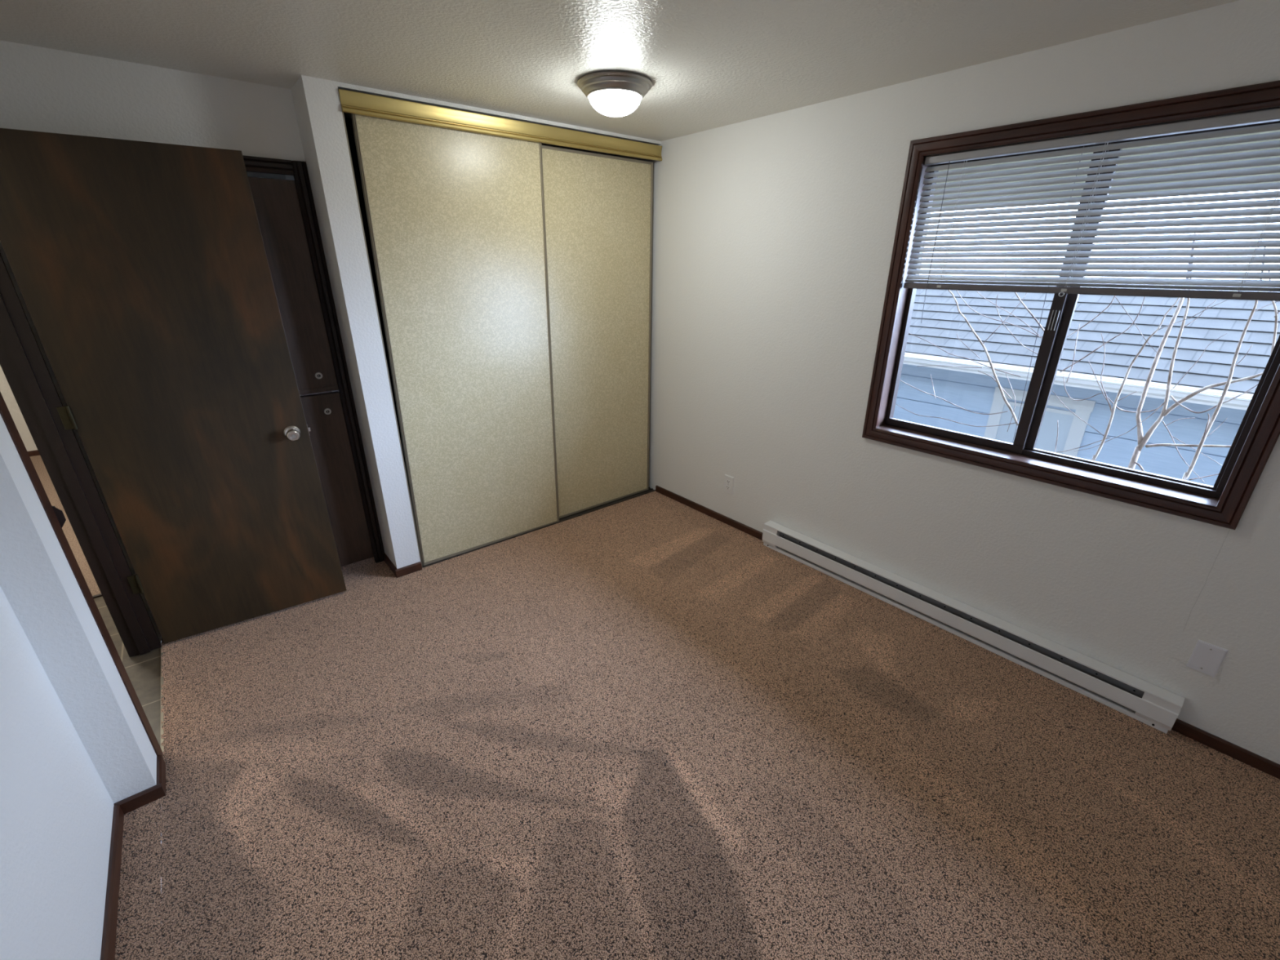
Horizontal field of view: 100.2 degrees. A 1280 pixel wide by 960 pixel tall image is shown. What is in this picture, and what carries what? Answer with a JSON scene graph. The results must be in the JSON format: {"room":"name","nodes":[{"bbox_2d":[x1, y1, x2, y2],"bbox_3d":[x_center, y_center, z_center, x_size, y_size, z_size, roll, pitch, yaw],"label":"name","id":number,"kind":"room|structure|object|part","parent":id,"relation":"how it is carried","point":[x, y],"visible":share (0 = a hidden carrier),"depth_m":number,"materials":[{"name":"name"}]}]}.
{"room":"empty bedroom","nodes":[
{"label":"empty bedroom","id":0,"kind":"room"},
{"bbox_2d":[0,241,161,959],"bbox_3d":[-0.993,0.297,0.511,0.227,2.335,4.595,-17,28,-36],"label":"wall","id":1,"kind":"structure","parent":0,"point":[75,744],"depth_m":1.41,"materials":[{"name":"white paint"}]},
{"bbox_2d":[0,253,162,755],"bbox_3d":[-1.977,-0.094,1.748,0.128,2.130,0.829,-17,28,-36],"label":"door frame","id":2,"kind":"structure","parent":1,"relation":"attached to","point":[24,366],"depth_m":2.03,"materials":[{"name":"brown wood"}]},
{"bbox_3d":[-1.724,0.110,1.578,0.038,0.080,0.003,-17,28,-36],"label":"strike plate","id":3,"kind":"part","parent":2,"relation":"part of","materials":[{"name":"brown metal"}]},
{"bbox_2d":[100,804,124,959],"bbox_3d":[-0.585,1.533,0.504,0.012,0.048,3.350,-17,28,-36],"label":"baseboard","id":4,"kind":"structure","parent":1,"relation":"attached to","point":[110,917],"depth_m":1.48,"materials":[{"name":"brown wood"}]},
{"bbox_2d":[156,755,165,791],"bbox_3d":[-1.629,1.000,1.821,0.012,0.048,0.145,-17,28,-36],"label":"baseboard","id":5,"kind":"structure","parent":1,"relation":"attached to","point":[161,765],"depth_m":1.82,"materials":[{"name":"brown wood"}]},
{"bbox_2d":[0,128,346,644],"bbox_3d":[-1.872,-0.263,2.260,0.794,2.030,0.103,-15,26,-32],"label":"door","id":6,"kind":"structure","parent":1,"relation":"in","point":[141,271],"depth_m":2.18,"materials":[{"name":"brown wood"}]},
{"bbox_3d":[-1.598,-0.211,2.468,0.066,0.066,0.070,-17,28,-36],"label":"knob","id":7,"kind":"part","parent":6,"relation":"part of","materials":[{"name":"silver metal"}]},
{"bbox_2d":[0,40,305,161],"bbox_3d":[-1.943,-0.503,2.487,1.030,2.335,0.100,-17,28,-36],"label":"wall","id":8,"kind":"structure","parent":0,"point":[42,89],"depth_m":2.05,"materials":[{"name":"white paint"}]},
{"bbox_2d":[247,176,338,395],"bbox_3d":[-1.860,-0.825,2.386,0.754,0.957,0.042,-17,28,-36],"label":"door","id":9,"kind":"structure","parent":8,"relation":"in","point":[276,201],"depth_m":2.53,"materials":[{"name":"brown wood"}]},
{"bbox_3d":[-1.851,-0.390,2.549,0.754,0.020,0.006,-17,28,-36],"label":"meeting rail","id":10,"kind":"part","parent":9,"relation":"part of","materials":[{"name":"brown wood"}]},
{"bbox_2d":[242,155,384,562],"bbox_3d":[-1.844,-0.378,2.545,0.866,2.060,0.016,-17,28,-36],"label":"door frame","id":11,"kind":"structure","parent":8,"relation":"attached to","point":[298,169],"depth_m":2.65,"materials":[{"name":"brown wood"}]},
{"bbox_3d":[-1.842,-1.306,2.170,0.750,0.058,0.016,-17,28,-36],"label":"head casing","id":12,"kind":"part","parent":11,"relation":"part of","materials":[{"name":"brown wood"}]},
{"bbox_3d":[-1.533,-0.473,2.784,0.058,2.060,0.016,-17,28,-36],"label":"casing","id":13,"kind":"part","parent":11,"relation":"part of","materials":[{"name":"brown wood"}]},
{"bbox_2d":[300,391,373,566],"bbox_3d":[-1.862,0.084,2.752,0.754,0.979,0.042,-17,28,-36],"label":"door","id":14,"kind":"structure","parent":8,"relation":"in","point":[324,415],"depth_m":2.89,"materials":[{"name":"brown wood"}]},
{"bbox_2d":[0,171,331,451],"bbox_3d":[-3.301,-0.579,2.670,2.867,2.335,6.030,-17,28,-36],"label":"wall","id":15,"kind":"structure","parent":0,"point":[6,391],"depth_m":4.72,"materials":[{"name":"white paint"}]},
{"bbox_2d":[27,449,39,456],"bbox_3d":[-5.559,-0.237,4.867,1.630,0.048,0.012,-17,28,-36],"label":"baseboard","id":16,"kind":"structure","parent":15,"relation":"attached to","point":[31,453],"depth_m":4.88,"materials":[{"name":"brown wood"}]},
{"bbox_2d":[113,782,165,814],"bbox_3d":[-1.618,1.035,1.734,0.115,0.048,0.012,-17,28,-36],"label":"baseboard","id":17,"kind":"structure","parent":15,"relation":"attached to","point":[131,803],"depth_m":1.73,"materials":[{"name":"brown wood"}]},
{"bbox_2d":[382,552,396,577],"bbox_3d":[-1.443,0.487,3.093,0.012,0.048,0.245,-17,28,-36],"label":"baseboard","id":18,"kind":"structure","parent":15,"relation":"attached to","point":[387,560],"depth_m":3.08,"materials":[{"name":"brown wood"}]},
{"bbox_2d":[344,117,415,524],"bbox_3d":[-0.824,-0.901,3.481,1.805,2.335,0.630,-17,28,-36],"label":"wall","id":19,"kind":"structure","parent":0,"point":[348,123],"depth_m":2.98,"materials":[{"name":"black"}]},
{"bbox_2d":[342,111,422,568],"bbox_3d":[-1.262,-0.524,2.683,0.007,2.230,0.011,-17,28,-36],"label":"trim","id":20,"kind":"structure","parent":19,"relation":"attached to","point":[342,112],"depth_m":2.58,"materials":[{"name":"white paint"}]},
{"bbox_2d":[284,75,661,568],"bbox_3d":[-0.902,-0.899,3.475,1.933,2.335,0.900,-17,28,-36],"label":"wall","id":21,"kind":"structure","parent":0,"point":[317,102],"depth_m":2.53,"materials":[{"name":"white paint"}]},
{"bbox_2d":[395,561,422,577],"bbox_3d":[-1.312,0.509,3.039,0.140,0.048,0.012,-17,28,-36],"label":"baseboard","id":22,"kind":"structure","parent":21,"relation":"attached to","point":[409,569],"depth_m":3.03,"materials":[{"name":"brown wood"}]},
{"bbox_2d":[337,88,662,160],"bbox_3d":[-0.587,-1.816,2.803,1.800,0.082,0.100,-17,28,-36],"label":"closet track","id":23,"kind":"object","parent":21,"relation":"attached to","point":[351,102],"visible":0.95,"depth_m":2.62,"materials":[{"name":"gold metal"}]},
{"bbox_2d":[0,0,1239,155],"bbox_3d":[-1.678,-1.558,1.918,4.940,0.050,8.750,-17,28,-36],"label":"ceiling","id":24,"kind":"structure","parent":0,"point":[708,64],"depth_m":1.81,"materials":[{"name":"white paint"}]},
{"bbox_2d":[577,70,652,116],"bbox_3d":[-0.105,-1.599,2.249,0.314,0.118,0.314,-17,28,-36],"label":"ceiling light","id":25,"kind":"object","parent":24,"relation":"attached to","point":[612,93],"visible":1,"depth_m":2.16,"materials":[{"name":"white glass"}]},
{"bbox_2d":[29,455,1279,959],"bbox_3d":[-1.675,0.658,2.769,4.700,0.032,8.480,-17,28,-36],"label":"floor","id":26,"kind":"structure","parent":0,"point":[642,727],"depth_m":1.81,"materials":[{"name":"carpet"}]},
{"bbox_2d":[92,593,102,598],"bbox_3d":[-3.384,0.779,2.447,1.630,0.023,0.020,-17,28,-36],"label":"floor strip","id":27,"kind":"object","parent":26,"relation":"on","point":[100,594],"depth_m":2.83,"materials":[{"name":"brown wood"}]},
{"bbox_2d":[160,647,164,751],"bbox_3d":[-1.961,0.883,2.200,0.009,0.020,0.747,-17,28,-36],"label":"floor strip","id":28,"kind":"object","parent":26,"relation":"on","point":[162,677],"visible":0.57,"depth_m":2.07,"materials":[{"name":"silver metal"}]},
{"bbox_2d":[422,486,655,567],"bbox_3d":[-0.594,0.283,3.657,1.804,0.010,0.076,-17,28,-36],"label":"closet track","id":29,"kind":"object","parent":26,"relation":"on","point":[651,490],"visible":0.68,"depth_m":3.76,"materials":[{"name":"grey metal"}]},
{"bbox_2d":[351,113,559,565],"bbox_3d":[-0.898,-0.665,2.974,0.955,2.280,0.027,-17,28,-36],"label":"door","id":30,"kind":"structure","parent":29,"relation":"on","point":[456,218],"depth_m":2.88,"materials":[{"name":"plastic"}]},
{"bbox_3d":[-0.913,0.384,3.388,0.897,0.024,0.024,-17,28,-36],"label":"rail","id":31,"kind":"part","parent":30,"relation":"part of","materials":[{"name":"beige metal"}]},
{"bbox_2d":[542,145,653,518],"bbox_3d":[-0.276,-0.853,3.502,0.911,2.224,0.027,-17,28,-36],"label":"door","id":32,"kind":"structure","parent":29,"relation":"on","point":[598,208],"depth_m":3.45,"materials":[{"name":"plastic"}]},
{"bbox_3d":[-0.269,-1.879,3.094,0.869,0.016,0.024,-17,28,-36],"label":"rail","id":33,"kind":"part","parent":32,"relation":"part of","materials":[{"name":"beige metal"}]},
{"bbox_3d":[-0.285,0.172,3.911,0.869,0.016,0.024,-17,28,-36],"label":"rail","id":34,"kind":"part","parent":32,"relation":"part of","materials":[{"name":"beige metal"}]},
{"bbox_2d":[762,520,1185,733],"bbox_3d":[1.393,0.604,2.668,0.066,0.154,1.897,-17,28,-36],"label":"baseboard heater","id":35,"kind":"object","parent":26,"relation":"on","point":[1153,705],"visible":1,"depth_m":2.41,"materials":[{"name":"white metal"}]},
{"bbox_2d":[606,0,1279,764],"bbox_3d":[1.252,-0.531,2.572,0.140,2.335,5.150,-17,28,-36],"label":"wall","id":36,"kind":"structure","parent":0,"point":[773,235],"depth_m":2.49,"materials":[{"name":"paint"}]},
{"bbox_2d":[655,484,762,540],"bbox_3d":[0.467,0.219,3.766,0.012,0.048,1.070,-17,28,-36],"label":"baseboard","id":37,"kind":"structure","parent":36,"relation":"attached to","point":[710,513],"depth_m":3.72,"materials":[{"name":"brown wood"}]},
{"bbox_2d":[724,474,733,494],"bbox_3d":[0.585,0.031,3.539,0.009,0.124,0.078,-17,28,-36],"label":"wall outlet","id":38,"kind":"object","parent":36,"relation":"attached to","point":[728,480],"visible":1,"depth_m":3.53,"materials":[{"name":"white plastic"}]},
{"bbox_2d":[862,80,1279,529],"bbox_3d":[1.609,-0.643,2.049,0.158,1.294,1.324,-17,28,-36],"label":"window","id":39,"kind":"structure","parent":36,"relation":"in","point":[1223,504],"depth_m":2.06,"materials":[{"name":"brown wood"}]},
{"bbox_3d":[1.152,-0.809,2.458,0.018,1.294,0.063,-17,28,-36],"label":"casing","id":40,"kind":"part","parent":39,"relation":"part of","materials":[{"name":"brown wood"}]},
{"bbox_3d":[1.444,-0.738,2.281,0.022,1.158,0.597,-17,28,-36],"label":"sliding sash","id":41,"kind":"part","parent":39,"relation":"part of","materials":[{"name":"brown metal"}]},
{"bbox_3d":[1.554,-0.056,2.238,0.018,0.063,1.324,-17,28,-36],"label":"casing","id":42,"kind":"part","parent":39,"relation":"part of","materials":[{"name":"brown wood"}]},
{"bbox_3d":[1.603,-0.097,2.271,0.124,0.012,1.231,-17,28,-36],"label":"sill","id":43,"kind":"part","parent":39,"relation":"part of","materials":[{"name":"brown wood"}]},
{"bbox_2d":[903,107,1279,443],"bbox_3d":[1.584,-0.660,2.023,0.045,1.117,1.191,-17,28,-36],"label":"mini blind","id":44,"kind":"object","parent":39,"relation":"attached to","point":[966,270],"visible":1,"depth_m":1.84,"materials":[{"name":"grey"}]},
{"bbox_3d":[1.255,-0.996,2.281,0.004,0.632,0.013,-10,24,-23],"label":"tilt cord","id":45,"kind":"part","parent":44,"relation":"part of","materials":[{"name":"white fabric"}]},
{"bbox_3d":[1.302,-1.062,2.224,0.024,0.470,0.005,-17,28,-36],"label":"ladder cord","id":46,"kind":"part","parent":44,"relation":"part of","materials":[{"name":"white fabric"}]},
{"bbox_3d":[1.568,-0.665,2.072,0.032,1.089,0.003,15,26,32],"label":"lift cord","id":47,"kind":"part","parent":44,"relation":"part of","materials":[{"name":"white fabric"}]},
{"bbox_3d":[1.588,-0.932,1.905,0.024,0.470,0.005,-17,28,-36],"label":"ladder cord","id":48,"kind":"part","parent":44,"relation":"part of","materials":[{"name":"white fabric"}]},
{"bbox_3d":[1.582,-0.710,2.001,0.030,0.024,1.189,-17,28,-36],"label":"rail","id":49,"kind":"part","parent":44,"relation":"part of","materials":[{"name":"grey metal"}]},
{"bbox_3d":[1.873,-0.803,1.585,0.024,0.470,0.005,-17,28,-36],"label":"ladder cord","id":50,"kind":"part","parent":44,"relation":"part of","materials":[{"name":"white fabric"}]},
{"bbox_3d":[1.556,-1.197,1.777,0.018,0.063,1.324,-17,28,-36],"label":"casing","id":51,"kind":"part","parent":39,"relation":"part of","materials":[{"name":"brown wood"}]},
{"bbox_3d":[1.837,-0.576,1.880,0.022,1.158,0.608,-17,28,-36],"label":"fixed sash","id":52,"kind":"part","parent":39,"relation":"part of","materials":[{"name":"brown metal"}]},
{"bbox_3d":[1.957,-0.444,1.558,0.018,1.294,0.063,-17,28,-36],"label":"casing","id":53,"kind":"part","parent":39,"relation":"part of","materials":[{"name":"brown wood"}]},
{"bbox_2d":[1186,639,1227,677],"bbox_3d":[2.025,0.638,1.914,0.007,0.118,0.074,-17,28,-36],"label":"blank wall plate","id":54,"kind":"object","parent":36,"relation":"attached to","point":[1206,658],"visible":1,"depth_m":1.91,"materials":[{"name":"white plastic"}]},
{"bbox_2d":[1171,718,1279,779],"bbox_3d":[2.428,1.107,1.573,0.012,0.048,1.276,-17,28,-36],"label":"baseboard","id":55,"kind":"structure","parent":36,"relation":"attached to","point":[1263,764],"depth_m":1.92,"materials":[{"name":"brown wood"}]},
{"label":"outside","id":56,"kind":"structure","parent":0,"visible":0},
{"bbox_3d":[15.574,-1.948,17.155,39.860,0.100,60.000,-17,28,-36],"label":"ground","id":57,"kind":"structure","parent":56,"visible":0},
{"bbox_2d":[896,252,1044,431],"bbox_3d":[2.533,0.497,4.667,0.147,4.666,1.059,-17,28,-36],"label":"bare tree","id":58,"kind":"object","parent":57,"relation":"on","point":[996,379],"visible":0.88,"depth_m":3.95,"materials":[{"name":"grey plant"}]},
{"bbox_2d":[893,282,1279,485],"bbox_3d":[4.202,-0.141,6.665,1.701,4.382,12.500,-17,28,-36],"label":"neighbor house","id":59,"kind":"structure","parent":57,"relation":"on","point":[968,388],"depth_m":5.37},
{"bbox_3d":[4.256,-0.153,5.966,0.010,1.365,0.640,-17,28,-36],"label":"pane","id":60,"kind":"part","parent":59,"relation":"part of","materials":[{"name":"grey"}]},
{"bbox_2d":[1051,248,1229,460],"bbox_3d":[3.142,0.750,4.081,0.137,4.639,0.771,-13,26,-30],"label":"bare tree","id":61,"kind":"object","parent":57,"relation":"on","point":[1116,401],"visible":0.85,"depth_m":3.56,"materials":[{"name":"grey plant"}]},
{"bbox_2d":[1073,233,1262,482],"bbox_3d":[3.467,0.755,3.959,0.204,4.720,0.844,-16,27,-34],"label":"bare tree","id":62,"kind":"object","parent":57,"relation":"on","point":[1142,441],"visible":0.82,"depth_m":3.49,"materials":[{"name":"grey plant"}]},
{"bbox_2d":[1182,247,1277,479],"bbox_3d":[3.337,0.954,3.575,0.248,4.641,0.085,14,26,31],"label":"bare tree","id":63,"kind":"object","parent":57,"relation":"on","point":[1186,475],"visible":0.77,"depth_m":3.04,"materials":[{"name":"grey plant"}]},
{"bbox_2d":[1267,271,1279,355],"bbox_3d":[3.867,0.844,3.997,0.032,4.529,0.241,-17,28,-36],"label":"bare tree","id":64,"kind":"object","parent":57,"relation":"on","point":[1273,301],"visible":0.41,"depth_m":3.26,"materials":[{"name":"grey plant"}]},
{"bbox_3d":[1.204,0.764,3.299,0.030,5.190,15.000,-17,28,-36],"label":"wall","id":65,"kind":"structure","parent":0,"visible":0},
{"bbox_2d":[932,129,1279,207],"bbox_3d":[1.612,-1.686,2.671,1.080,0.495,15.000,-17,28,-36],"label":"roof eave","id":66,"kind":"object","parent":65,"relation":"attached to","point":[1277,131],"depth_m":2.44,"materials":[{"name":"beige"}]}
]}

